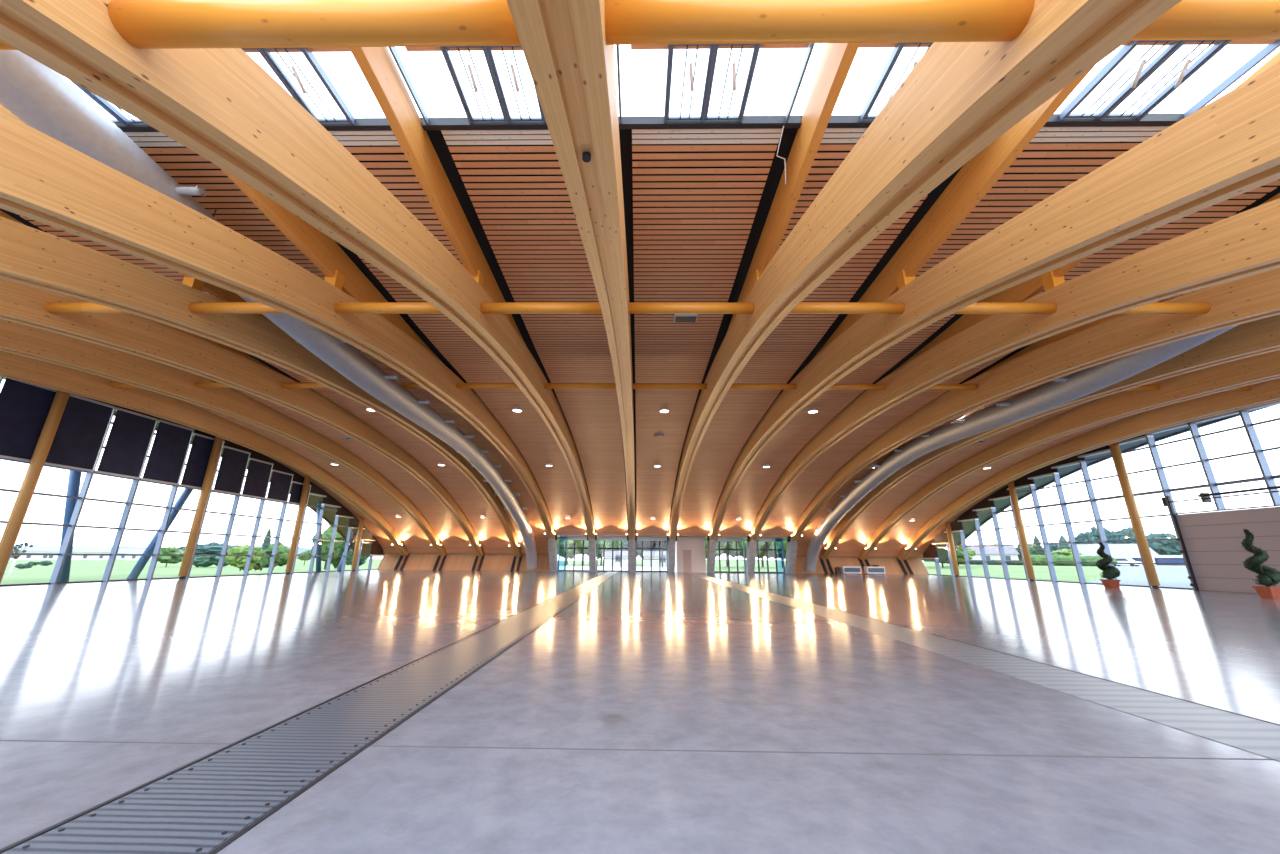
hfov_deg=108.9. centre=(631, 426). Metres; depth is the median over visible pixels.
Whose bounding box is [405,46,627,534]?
ceiling
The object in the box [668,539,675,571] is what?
concrete column
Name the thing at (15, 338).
arch
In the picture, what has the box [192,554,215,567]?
leafy bush
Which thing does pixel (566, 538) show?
window
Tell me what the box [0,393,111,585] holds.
window
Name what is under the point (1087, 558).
clipped hedge
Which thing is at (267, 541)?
conifer tree
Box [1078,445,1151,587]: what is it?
window
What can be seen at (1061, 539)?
conifer tree
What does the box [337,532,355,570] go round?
strut
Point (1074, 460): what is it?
window
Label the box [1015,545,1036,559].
leafy tree
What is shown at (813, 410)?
ceiling light
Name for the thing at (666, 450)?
ceiling
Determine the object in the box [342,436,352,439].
ceiling vent
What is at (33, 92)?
air duct
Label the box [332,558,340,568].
leafy tree
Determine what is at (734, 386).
strut
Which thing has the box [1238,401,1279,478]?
window
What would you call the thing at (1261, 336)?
arch
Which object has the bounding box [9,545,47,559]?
house
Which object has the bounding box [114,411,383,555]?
ceiling
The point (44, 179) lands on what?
arch
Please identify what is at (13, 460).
window
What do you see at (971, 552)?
leafy bush
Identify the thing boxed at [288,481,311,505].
roller blind
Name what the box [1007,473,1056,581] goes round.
window
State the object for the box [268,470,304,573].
window
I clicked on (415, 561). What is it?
wall
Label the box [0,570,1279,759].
joint
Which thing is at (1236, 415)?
trim
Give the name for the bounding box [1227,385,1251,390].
strut
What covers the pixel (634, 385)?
strut
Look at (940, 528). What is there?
ceiling
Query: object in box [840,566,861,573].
air conditioner
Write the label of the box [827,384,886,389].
strut
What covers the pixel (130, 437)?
roller blind
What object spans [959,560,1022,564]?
clipped hedge
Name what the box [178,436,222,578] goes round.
pillar
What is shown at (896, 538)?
ceiling
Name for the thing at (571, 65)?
arch
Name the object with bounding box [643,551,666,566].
house
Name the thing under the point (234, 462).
roller blind
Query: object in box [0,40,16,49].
strut
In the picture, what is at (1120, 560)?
car
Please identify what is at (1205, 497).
shaft
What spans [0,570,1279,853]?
floor
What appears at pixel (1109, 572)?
spiral topiary
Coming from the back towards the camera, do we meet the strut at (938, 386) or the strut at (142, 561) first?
the strut at (142, 561)
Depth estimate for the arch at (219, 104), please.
5.94 m
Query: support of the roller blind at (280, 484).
attached to the window at (277, 466)
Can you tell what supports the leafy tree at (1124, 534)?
on the lawn
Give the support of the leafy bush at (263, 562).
on the lawn
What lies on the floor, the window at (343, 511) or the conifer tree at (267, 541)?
the window at (343, 511)
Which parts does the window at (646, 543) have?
door post, transom panel, door post, transom panel, door rail, door post, header panel, transom panel, door post, transom panel, door post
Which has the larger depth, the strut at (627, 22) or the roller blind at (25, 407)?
the roller blind at (25, 407)
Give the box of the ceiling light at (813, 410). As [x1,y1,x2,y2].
[808,408,817,412]
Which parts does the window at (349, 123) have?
vent sash, opener arm, vent rod, vent sash, vent rod, sill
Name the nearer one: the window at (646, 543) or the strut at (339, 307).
the strut at (339, 307)
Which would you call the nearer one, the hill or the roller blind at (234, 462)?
the roller blind at (234, 462)
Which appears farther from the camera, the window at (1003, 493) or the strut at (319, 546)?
the strut at (319, 546)
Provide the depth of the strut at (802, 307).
12.22 m
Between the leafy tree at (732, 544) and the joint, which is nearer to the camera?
the joint
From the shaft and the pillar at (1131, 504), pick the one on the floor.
the pillar at (1131, 504)
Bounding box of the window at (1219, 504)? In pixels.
[1145,422,1225,513]
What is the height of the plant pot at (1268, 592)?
0.460 m
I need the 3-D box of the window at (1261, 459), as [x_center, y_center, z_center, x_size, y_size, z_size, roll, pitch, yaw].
[29.599,1.167,22.666,0.400,5.654,2.230,0,-16,1]
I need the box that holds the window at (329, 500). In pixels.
[308,492,340,572]
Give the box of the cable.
[776,126,785,183]
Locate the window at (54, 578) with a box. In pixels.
[49,404,153,583]
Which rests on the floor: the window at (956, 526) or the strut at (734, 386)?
the window at (956, 526)
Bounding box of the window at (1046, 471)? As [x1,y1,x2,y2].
[1028,463,1085,583]
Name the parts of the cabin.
door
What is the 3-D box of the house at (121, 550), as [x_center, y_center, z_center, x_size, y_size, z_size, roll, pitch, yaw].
[-241.077,60.348,217.122,10.700,5.250,20.700,-14,-21,41]
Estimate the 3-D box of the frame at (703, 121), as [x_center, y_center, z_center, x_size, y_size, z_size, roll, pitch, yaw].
[1.544,-6.614,7.809,3.800,0.496,3.410,0,-16,1]
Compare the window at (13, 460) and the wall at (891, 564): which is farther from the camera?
the wall at (891, 564)
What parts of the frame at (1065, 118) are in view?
sill, vent rod, vent sash, vent rod, opener arm, vent rod, vent sash, vent rod, opener arm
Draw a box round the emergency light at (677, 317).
[674,314,697,321]
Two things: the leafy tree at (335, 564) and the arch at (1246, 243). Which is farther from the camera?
the leafy tree at (335, 564)
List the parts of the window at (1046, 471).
rail, infill panel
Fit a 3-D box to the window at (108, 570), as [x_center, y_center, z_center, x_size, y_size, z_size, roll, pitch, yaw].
[-26.334,3.521,25.216,0.330,9.396,2.230,0,-16,1]
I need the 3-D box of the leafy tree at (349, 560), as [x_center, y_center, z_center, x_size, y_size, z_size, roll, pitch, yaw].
[-56.228,26.032,93.236,5.543,6.307,6.521,0,-16,1]
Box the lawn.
[0,558,1102,584]
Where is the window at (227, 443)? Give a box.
[185,439,247,577]
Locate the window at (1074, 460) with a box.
[1051,454,1117,584]
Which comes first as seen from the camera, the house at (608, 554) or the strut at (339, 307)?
the strut at (339, 307)
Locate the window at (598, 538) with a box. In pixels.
[596,537,628,571]
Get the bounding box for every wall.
[377,553,549,570]
[794,557,928,574]
[1166,496,1279,592]
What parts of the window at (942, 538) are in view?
infill panel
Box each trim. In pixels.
[4,379,353,552]
[945,404,1277,560]
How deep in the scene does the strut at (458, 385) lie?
20.74 m
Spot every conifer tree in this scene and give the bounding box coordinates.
[260,528,270,570]
[1033,535,1044,554]
[1057,535,1070,550]
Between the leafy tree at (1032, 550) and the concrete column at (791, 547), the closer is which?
the concrete column at (791, 547)
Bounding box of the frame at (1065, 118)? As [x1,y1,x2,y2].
[1043,39,1279,126]
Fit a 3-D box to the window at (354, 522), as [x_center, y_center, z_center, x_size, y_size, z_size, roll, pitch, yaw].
[-26.094,10.678,43.105,0.330,5.490,2.230,0,-16,1]
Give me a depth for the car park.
41.68 m
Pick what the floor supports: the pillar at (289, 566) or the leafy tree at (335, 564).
the pillar at (289, 566)
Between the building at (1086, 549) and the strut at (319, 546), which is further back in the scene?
the building at (1086, 549)
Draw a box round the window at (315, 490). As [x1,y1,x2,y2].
[290,479,326,572]
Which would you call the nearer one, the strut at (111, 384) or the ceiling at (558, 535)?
the strut at (111, 384)
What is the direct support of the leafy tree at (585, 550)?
on the lawn
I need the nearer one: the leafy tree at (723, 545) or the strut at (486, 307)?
the strut at (486, 307)
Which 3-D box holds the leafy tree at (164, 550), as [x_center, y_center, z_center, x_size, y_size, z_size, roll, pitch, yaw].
[-102.549,28.756,101.085,6.089,4.616,6.286,0,-16,1]
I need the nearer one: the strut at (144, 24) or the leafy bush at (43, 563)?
the strut at (144, 24)
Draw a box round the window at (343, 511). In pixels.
[326,502,353,571]
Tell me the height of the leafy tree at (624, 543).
10.291 m
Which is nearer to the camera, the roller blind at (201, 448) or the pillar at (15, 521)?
the pillar at (15, 521)
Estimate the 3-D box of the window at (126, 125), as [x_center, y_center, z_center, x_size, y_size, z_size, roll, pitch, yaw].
[-10.454,-6.666,7.991,3.800,0.496,3.410,0,-16,1]
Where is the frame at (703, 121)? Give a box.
[616,43,814,128]
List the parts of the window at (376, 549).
infill panel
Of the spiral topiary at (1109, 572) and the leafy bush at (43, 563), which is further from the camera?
the leafy bush at (43, 563)
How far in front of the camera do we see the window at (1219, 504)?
23.79 m
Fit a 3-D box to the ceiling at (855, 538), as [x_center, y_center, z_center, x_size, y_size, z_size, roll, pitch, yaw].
[21.791,3.115,26.728,3.120,8.484,45.924,0,-16,1]
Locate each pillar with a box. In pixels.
[0,390,69,582]
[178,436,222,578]
[285,476,310,573]
[351,518,364,570]
[945,522,959,576]
[1008,480,1034,580]
[1110,442,1159,587]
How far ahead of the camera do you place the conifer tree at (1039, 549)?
120.30 m
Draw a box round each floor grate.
[0,572,616,853]
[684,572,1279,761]
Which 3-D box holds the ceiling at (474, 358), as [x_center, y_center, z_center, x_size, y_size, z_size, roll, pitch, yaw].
[-6.218,1.653,25.914,3.120,6.590,42.802,0,-16,1]
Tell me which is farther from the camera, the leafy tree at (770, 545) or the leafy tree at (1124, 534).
the leafy tree at (1124, 534)
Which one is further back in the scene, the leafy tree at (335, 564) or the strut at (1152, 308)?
the leafy tree at (335, 564)
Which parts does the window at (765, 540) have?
door post, door post, door rail, header panel, door post, door post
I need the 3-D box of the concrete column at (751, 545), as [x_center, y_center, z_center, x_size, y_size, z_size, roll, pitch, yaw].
[12.045,12.489,46.164,0.640,4.370,3.050,0,-16,1]
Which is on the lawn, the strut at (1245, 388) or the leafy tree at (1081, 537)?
the leafy tree at (1081, 537)
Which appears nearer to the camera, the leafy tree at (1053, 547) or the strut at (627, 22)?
the strut at (627, 22)
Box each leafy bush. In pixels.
[14,563,32,568]
[38,560,52,565]
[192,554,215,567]
[213,556,229,566]
[225,544,262,570]
[253,550,268,570]
[947,544,975,565]
[1051,548,1083,555]
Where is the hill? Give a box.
[111,546,310,557]
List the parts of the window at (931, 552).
infill panel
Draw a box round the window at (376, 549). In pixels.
[368,537,384,569]
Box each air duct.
[0,50,536,568]
[805,325,1237,571]
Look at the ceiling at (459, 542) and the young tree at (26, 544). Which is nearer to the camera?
the ceiling at (459, 542)
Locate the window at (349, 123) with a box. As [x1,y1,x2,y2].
[241,47,391,130]
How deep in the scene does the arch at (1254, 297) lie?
15.80 m
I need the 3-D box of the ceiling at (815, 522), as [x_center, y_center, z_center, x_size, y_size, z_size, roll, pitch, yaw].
[17.792,3.097,26.789,3.120,8.484,45.924,0,-16,1]
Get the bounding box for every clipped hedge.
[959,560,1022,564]
[1021,554,1074,565]
[1080,555,1116,565]
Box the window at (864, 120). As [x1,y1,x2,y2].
[827,42,933,127]
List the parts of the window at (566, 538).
door post, door post, header panel, door rail, door post, door post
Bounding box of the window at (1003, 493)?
[988,485,1029,579]
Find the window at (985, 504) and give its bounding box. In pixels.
[972,495,1009,578]
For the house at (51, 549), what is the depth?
186.96 m
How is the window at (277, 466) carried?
on the floor
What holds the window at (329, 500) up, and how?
on the floor
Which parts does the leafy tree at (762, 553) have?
crown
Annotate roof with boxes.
[796,294,1183,557]
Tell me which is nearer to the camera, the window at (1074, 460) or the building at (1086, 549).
the window at (1074, 460)
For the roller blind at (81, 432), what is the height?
3.340 m
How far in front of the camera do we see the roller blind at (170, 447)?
25.78 m
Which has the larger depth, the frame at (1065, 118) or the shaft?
the shaft
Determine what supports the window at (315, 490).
on the floor
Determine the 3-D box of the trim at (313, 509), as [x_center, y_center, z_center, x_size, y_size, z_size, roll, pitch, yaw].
[-29.473,3.502,29.621,0.160,9.416,43.379,0,-16,1]
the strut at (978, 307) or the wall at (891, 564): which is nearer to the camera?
the strut at (978, 307)
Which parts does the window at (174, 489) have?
rail, infill panel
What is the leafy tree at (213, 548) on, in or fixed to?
on the lawn
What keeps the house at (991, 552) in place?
on the lawn
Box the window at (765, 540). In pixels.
[754,538,784,572]
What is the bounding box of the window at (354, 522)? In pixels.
[341,514,364,570]
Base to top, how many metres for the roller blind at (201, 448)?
3.154 m
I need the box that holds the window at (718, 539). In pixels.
[714,538,745,572]
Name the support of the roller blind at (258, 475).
attached to the window at (254, 454)
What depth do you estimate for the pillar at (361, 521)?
42.74 m
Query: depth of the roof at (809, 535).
42.50 m
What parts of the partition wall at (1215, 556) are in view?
panel, panel, panel, panel, panel, panel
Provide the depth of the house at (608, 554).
82.60 m
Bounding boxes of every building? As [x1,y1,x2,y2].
[1069,544,1158,554]
[1079,555,1185,566]
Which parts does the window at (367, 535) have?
infill panel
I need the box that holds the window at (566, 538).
[558,536,588,570]
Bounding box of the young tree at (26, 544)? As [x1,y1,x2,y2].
[8,542,33,575]
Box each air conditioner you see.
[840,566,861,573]
[864,566,885,573]
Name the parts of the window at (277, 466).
infill panel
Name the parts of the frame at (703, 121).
vent rod, vent sash, opener arm, vent rod, sill, vent rod, vent sash, opener arm, vent rod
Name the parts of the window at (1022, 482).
rail, infill panel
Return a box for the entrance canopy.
[620,546,662,567]
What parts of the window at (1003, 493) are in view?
rail, infill panel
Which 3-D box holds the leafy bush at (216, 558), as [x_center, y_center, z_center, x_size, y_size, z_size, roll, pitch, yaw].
[-91.442,30.019,102.071,5.181,2.917,5.544,0,-16,1]
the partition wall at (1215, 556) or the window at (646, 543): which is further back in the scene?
the window at (646, 543)
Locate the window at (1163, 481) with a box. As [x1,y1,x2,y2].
[1109,434,1194,589]
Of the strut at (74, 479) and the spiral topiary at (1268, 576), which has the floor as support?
the spiral topiary at (1268, 576)
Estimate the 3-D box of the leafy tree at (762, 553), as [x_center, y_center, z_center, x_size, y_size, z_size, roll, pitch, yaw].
[23.937,21.572,84.396,8.192,8.816,8.631,0,-16,1]
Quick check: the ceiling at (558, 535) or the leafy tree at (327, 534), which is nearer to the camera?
the ceiling at (558, 535)
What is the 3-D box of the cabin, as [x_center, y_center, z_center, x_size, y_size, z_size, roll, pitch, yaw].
[6.116,13.362,47.884,2.900,3.500,2.820,0,-16,1]
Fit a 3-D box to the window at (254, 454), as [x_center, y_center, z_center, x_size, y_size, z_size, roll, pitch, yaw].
[-26.251,5.592,31.269,0.330,8.749,2.230,0,-16,1]
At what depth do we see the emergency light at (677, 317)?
15.93 m
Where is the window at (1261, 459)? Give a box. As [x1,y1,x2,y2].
[1188,410,1279,509]
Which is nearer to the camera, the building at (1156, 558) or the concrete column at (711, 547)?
the concrete column at (711, 547)
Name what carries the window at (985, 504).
on the floor
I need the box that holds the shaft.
[1161,486,1279,505]
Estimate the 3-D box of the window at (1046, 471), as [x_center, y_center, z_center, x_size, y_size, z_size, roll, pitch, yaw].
[29.721,6.504,32.214,0.400,8.451,2.230,0,-16,1]
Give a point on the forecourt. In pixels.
(560, 567)
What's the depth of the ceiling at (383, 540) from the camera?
43.32 m
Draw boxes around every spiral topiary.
[1095,542,1120,588]
[1241,529,1279,598]
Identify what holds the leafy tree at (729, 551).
on the lawn
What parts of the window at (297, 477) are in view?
infill panel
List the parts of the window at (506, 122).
vent rod, opener arm, vent sash, vent rod, sill, vent rod, opener arm, vent sash, vent rod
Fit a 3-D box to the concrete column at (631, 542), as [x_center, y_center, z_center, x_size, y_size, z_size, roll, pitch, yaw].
[0.046,12.437,46.346,0.640,4.370,3.050,0,-16,1]
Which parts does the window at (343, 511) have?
infill panel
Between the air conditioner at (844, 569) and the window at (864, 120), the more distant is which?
the air conditioner at (844, 569)
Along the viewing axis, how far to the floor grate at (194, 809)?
3.04 m
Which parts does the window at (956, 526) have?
infill panel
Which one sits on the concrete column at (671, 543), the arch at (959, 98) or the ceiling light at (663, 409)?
the arch at (959, 98)
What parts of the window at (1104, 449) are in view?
rail, infill panel, rail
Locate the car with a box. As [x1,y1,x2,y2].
[1115,558,1141,565]
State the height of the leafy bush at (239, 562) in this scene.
4.604 m
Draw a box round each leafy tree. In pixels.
[157,546,184,566]
[178,542,240,556]
[263,541,289,569]
[297,550,311,563]
[311,526,344,569]
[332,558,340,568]
[340,542,368,565]
[557,537,585,564]
[579,540,588,564]
[584,537,622,565]
[620,541,627,550]
[636,541,665,558]
[705,538,729,558]
[723,551,735,566]
[728,538,763,562]
[756,547,774,566]
[761,538,786,566]
[939,547,962,567]
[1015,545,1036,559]
[1043,542,1058,551]
[1075,531,1091,543]
[1083,526,1116,543]
[1113,527,1136,543]
[1146,533,1181,554]
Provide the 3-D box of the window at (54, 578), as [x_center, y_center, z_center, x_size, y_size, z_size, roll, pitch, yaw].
[-26.362,2.865,23.188,0.330,9.541,2.230,0,-16,1]
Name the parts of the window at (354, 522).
infill panel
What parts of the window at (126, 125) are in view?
vent sash, vent sash, sill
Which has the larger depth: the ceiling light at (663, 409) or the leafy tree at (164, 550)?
the leafy tree at (164, 550)
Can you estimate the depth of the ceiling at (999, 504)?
37.09 m
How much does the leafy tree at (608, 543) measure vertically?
8.205 m
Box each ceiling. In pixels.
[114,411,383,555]
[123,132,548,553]
[182,400,436,552]
[233,388,475,553]
[243,47,586,534]
[263,454,398,552]
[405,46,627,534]
[557,534,788,537]
[631,43,808,534]
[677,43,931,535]
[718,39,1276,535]
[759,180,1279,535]
[796,292,1189,556]
[829,401,1089,556]
[869,414,1134,556]
[908,472,1030,556]
[921,417,1223,560]
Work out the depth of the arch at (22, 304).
17.15 m
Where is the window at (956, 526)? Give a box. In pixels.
[944,517,971,576]
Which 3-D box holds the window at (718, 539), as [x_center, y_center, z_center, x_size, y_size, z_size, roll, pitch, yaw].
[10.061,13.282,47.488,3.390,3.500,0.160,0,-16,1]
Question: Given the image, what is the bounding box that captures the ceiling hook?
[582,152,590,162]
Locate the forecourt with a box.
[559,566,706,571]
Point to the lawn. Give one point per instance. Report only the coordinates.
(80, 570)
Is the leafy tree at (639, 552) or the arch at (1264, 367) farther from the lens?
the leafy tree at (639, 552)
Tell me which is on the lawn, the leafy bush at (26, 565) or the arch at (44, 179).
the leafy bush at (26, 565)
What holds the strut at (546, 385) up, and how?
attached to the arch at (571, 65)
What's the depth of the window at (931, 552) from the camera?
45.43 m
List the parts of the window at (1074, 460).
rail, infill panel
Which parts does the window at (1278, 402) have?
rail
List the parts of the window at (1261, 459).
rail, rail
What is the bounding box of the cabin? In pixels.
[675,537,705,572]
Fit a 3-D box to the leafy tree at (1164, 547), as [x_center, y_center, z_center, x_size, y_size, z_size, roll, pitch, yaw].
[171.354,39.547,148.243,9.478,10.315,9.967,0,-16,1]
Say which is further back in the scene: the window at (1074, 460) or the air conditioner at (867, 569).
the air conditioner at (867, 569)
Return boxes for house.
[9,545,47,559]
[44,546,111,559]
[116,548,144,559]
[126,549,151,559]
[602,551,627,566]
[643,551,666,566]
[939,545,1018,563]
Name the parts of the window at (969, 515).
rail, infill panel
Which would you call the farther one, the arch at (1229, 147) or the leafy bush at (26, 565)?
the leafy bush at (26, 565)
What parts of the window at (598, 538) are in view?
door post, door post, door rail, header panel, door post, door post, door post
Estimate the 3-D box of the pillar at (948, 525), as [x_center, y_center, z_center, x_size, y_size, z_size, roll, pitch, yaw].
[29.490,11.219,42.045,0.400,4.795,0.400,0,-16,1]
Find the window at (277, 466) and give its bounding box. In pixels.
[243,459,290,575]
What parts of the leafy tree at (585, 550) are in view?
crown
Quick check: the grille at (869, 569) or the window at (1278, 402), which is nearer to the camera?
the window at (1278, 402)
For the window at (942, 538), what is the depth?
43.67 m
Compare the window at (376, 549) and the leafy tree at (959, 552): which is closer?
the window at (376, 549)
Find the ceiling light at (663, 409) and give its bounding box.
[660,407,668,412]
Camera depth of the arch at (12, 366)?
24.04 m
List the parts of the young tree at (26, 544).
crown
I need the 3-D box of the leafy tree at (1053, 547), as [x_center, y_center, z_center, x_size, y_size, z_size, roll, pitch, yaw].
[116.319,34.868,125.848,4.439,6.061,4.774,0,-16,1]
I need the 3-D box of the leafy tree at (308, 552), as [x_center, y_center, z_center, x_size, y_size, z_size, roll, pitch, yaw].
[-93.341,37.406,130.729,4.419,4.461,3.717,0,-16,1]
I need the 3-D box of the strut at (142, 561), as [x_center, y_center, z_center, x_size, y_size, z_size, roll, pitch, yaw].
[-27.803,4.904,28.008,0.400,8.682,3.377,0,-16,1]
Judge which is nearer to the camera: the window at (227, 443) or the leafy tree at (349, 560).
the window at (227, 443)
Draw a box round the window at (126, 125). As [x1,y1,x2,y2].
[70,80,159,131]
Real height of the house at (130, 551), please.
4.650 m
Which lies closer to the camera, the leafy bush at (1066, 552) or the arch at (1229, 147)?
the arch at (1229, 147)
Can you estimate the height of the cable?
0.764 m
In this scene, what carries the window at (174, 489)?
on the floor
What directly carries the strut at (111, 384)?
attached to the arch at (12, 366)
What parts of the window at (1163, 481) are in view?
rail, rail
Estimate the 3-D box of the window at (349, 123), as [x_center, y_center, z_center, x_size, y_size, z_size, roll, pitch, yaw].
[-6.455,-6.649,7.930,3.800,0.496,3.410,0,-16,1]
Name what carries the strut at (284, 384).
attached to the arch at (29, 256)
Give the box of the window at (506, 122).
[388,46,548,129]
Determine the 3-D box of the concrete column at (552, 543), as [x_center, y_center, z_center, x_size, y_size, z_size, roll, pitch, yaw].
[-7.953,12.402,46.467,0.640,4.370,3.050,0,-16,1]
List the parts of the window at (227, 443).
rail, infill panel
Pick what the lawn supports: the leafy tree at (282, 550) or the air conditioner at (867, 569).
the leafy tree at (282, 550)
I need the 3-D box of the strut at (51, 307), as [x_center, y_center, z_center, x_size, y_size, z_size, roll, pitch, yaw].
[-14.399,-3.294,12.650,3.380,0.300,0.300,0,-16,1]
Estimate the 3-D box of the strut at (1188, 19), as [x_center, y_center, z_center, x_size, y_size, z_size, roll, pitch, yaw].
[5.468,-3.327,3.686,3.380,0.310,0.310,0,-16,1]
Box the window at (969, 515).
[957,504,989,577]
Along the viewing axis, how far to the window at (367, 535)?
44.73 m
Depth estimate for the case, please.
45.70 m
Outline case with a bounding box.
[835,567,840,573]
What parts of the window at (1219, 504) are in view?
rail, rail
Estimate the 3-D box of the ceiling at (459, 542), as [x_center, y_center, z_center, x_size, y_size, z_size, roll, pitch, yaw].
[-18.203,2.941,27.336,3.120,8.484,45.924,0,-16,1]
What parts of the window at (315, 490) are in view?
infill panel, rail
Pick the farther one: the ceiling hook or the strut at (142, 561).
the strut at (142, 561)
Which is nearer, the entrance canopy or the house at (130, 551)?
the entrance canopy
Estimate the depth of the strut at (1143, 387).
20.29 m
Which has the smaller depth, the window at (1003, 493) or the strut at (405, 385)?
the strut at (405, 385)
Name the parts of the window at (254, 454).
infill panel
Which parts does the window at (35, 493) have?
rail, infill panel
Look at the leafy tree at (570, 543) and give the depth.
90.01 m
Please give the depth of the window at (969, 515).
39.37 m
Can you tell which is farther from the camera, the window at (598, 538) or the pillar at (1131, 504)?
the window at (598, 538)
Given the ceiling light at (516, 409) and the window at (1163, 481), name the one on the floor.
the window at (1163, 481)
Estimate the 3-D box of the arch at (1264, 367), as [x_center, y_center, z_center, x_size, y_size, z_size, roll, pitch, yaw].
[23.697,2.022,20.171,0.820,10.338,60.264,0,-16,1]
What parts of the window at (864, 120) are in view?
sill, vent sash, vent rod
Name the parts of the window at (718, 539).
door post, door post, door rail, header panel, door post, door post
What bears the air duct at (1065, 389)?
attached to the ceiling at (815, 522)
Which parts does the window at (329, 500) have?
infill panel, rail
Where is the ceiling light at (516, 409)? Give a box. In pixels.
[513,407,521,411]
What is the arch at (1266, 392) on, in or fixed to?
on the floor
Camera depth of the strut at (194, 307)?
12.47 m
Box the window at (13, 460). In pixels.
[0,377,29,522]
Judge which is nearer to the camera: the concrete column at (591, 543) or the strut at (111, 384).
the strut at (111, 384)
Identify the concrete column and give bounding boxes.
[548,536,557,570]
[588,538,595,571]
[629,538,634,571]
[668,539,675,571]
[707,538,715,572]
[746,538,756,572]
[785,535,797,572]
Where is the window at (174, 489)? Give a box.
[146,428,214,579]
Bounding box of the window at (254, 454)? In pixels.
[215,448,270,576]
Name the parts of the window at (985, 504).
rail, infill panel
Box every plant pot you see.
[1100,579,1120,588]
[1252,586,1279,598]
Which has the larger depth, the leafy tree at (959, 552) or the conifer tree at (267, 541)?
the conifer tree at (267, 541)
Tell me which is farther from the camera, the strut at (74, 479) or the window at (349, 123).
the strut at (74, 479)
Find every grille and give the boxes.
[675,317,695,321]
[844,568,859,571]
[868,568,883,571]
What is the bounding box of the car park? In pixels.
[1086,566,1191,587]
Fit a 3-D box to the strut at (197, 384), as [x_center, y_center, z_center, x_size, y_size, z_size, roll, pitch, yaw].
[-18.278,-1.929,21.021,3.380,0.260,0.260,0,-16,1]
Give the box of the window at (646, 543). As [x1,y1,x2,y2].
[635,537,667,571]
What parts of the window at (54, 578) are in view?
rail, infill panel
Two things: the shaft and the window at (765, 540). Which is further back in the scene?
the window at (765, 540)
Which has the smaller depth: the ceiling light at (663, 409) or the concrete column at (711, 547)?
the ceiling light at (663, 409)
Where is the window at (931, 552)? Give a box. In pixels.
[920,538,940,574]
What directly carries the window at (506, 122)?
attached to the ceiling at (604, 458)
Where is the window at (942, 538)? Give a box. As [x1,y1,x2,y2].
[932,528,954,575]
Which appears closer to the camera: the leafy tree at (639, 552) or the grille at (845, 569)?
the grille at (845, 569)
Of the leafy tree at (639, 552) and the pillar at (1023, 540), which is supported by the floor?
the pillar at (1023, 540)
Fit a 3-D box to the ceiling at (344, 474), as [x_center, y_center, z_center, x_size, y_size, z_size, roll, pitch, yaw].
[-22.203,2.923,27.396,3.120,8.484,45.924,0,-16,1]
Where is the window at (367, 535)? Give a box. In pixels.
[356,525,375,570]
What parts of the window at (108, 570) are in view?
rail, infill panel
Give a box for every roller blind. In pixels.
[0,377,56,461]
[45,394,115,471]
[95,407,157,478]
[141,419,194,484]
[179,433,224,490]
[212,446,250,494]
[241,458,273,498]
[266,470,293,502]
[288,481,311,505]
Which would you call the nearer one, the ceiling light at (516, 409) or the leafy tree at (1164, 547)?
the ceiling light at (516, 409)
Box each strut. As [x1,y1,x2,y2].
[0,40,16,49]
[44,302,126,312]
[58,470,81,581]
[108,0,520,48]
[109,382,138,387]
[127,488,192,578]
[188,302,285,313]
[195,382,232,387]
[282,382,326,387]
[316,502,321,570]
[334,302,442,313]
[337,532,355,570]
[399,383,421,387]
[456,383,518,388]
[480,302,601,313]
[544,383,615,388]
[604,0,1034,44]
[628,302,753,313]
[632,383,706,388]
[730,384,796,389]
[789,302,904,313]
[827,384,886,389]
[927,384,976,389]
[952,302,1056,313]
[1117,303,1210,313]
[1125,385,1159,390]
[1128,0,1279,40]
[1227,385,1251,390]
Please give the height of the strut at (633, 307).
0.300 m
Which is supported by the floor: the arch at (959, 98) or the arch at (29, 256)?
the arch at (29, 256)
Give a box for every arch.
[0,0,596,540]
[0,103,521,570]
[0,112,556,539]
[0,210,484,570]
[0,319,446,569]
[0,351,409,569]
[507,0,636,540]
[667,0,1181,540]
[707,64,1279,541]
[747,51,1279,541]
[787,193,1279,541]
[819,315,1279,573]
[858,350,1279,573]
[897,378,1279,574]
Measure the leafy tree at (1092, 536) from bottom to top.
13.226 m
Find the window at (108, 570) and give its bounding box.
[102,416,189,581]

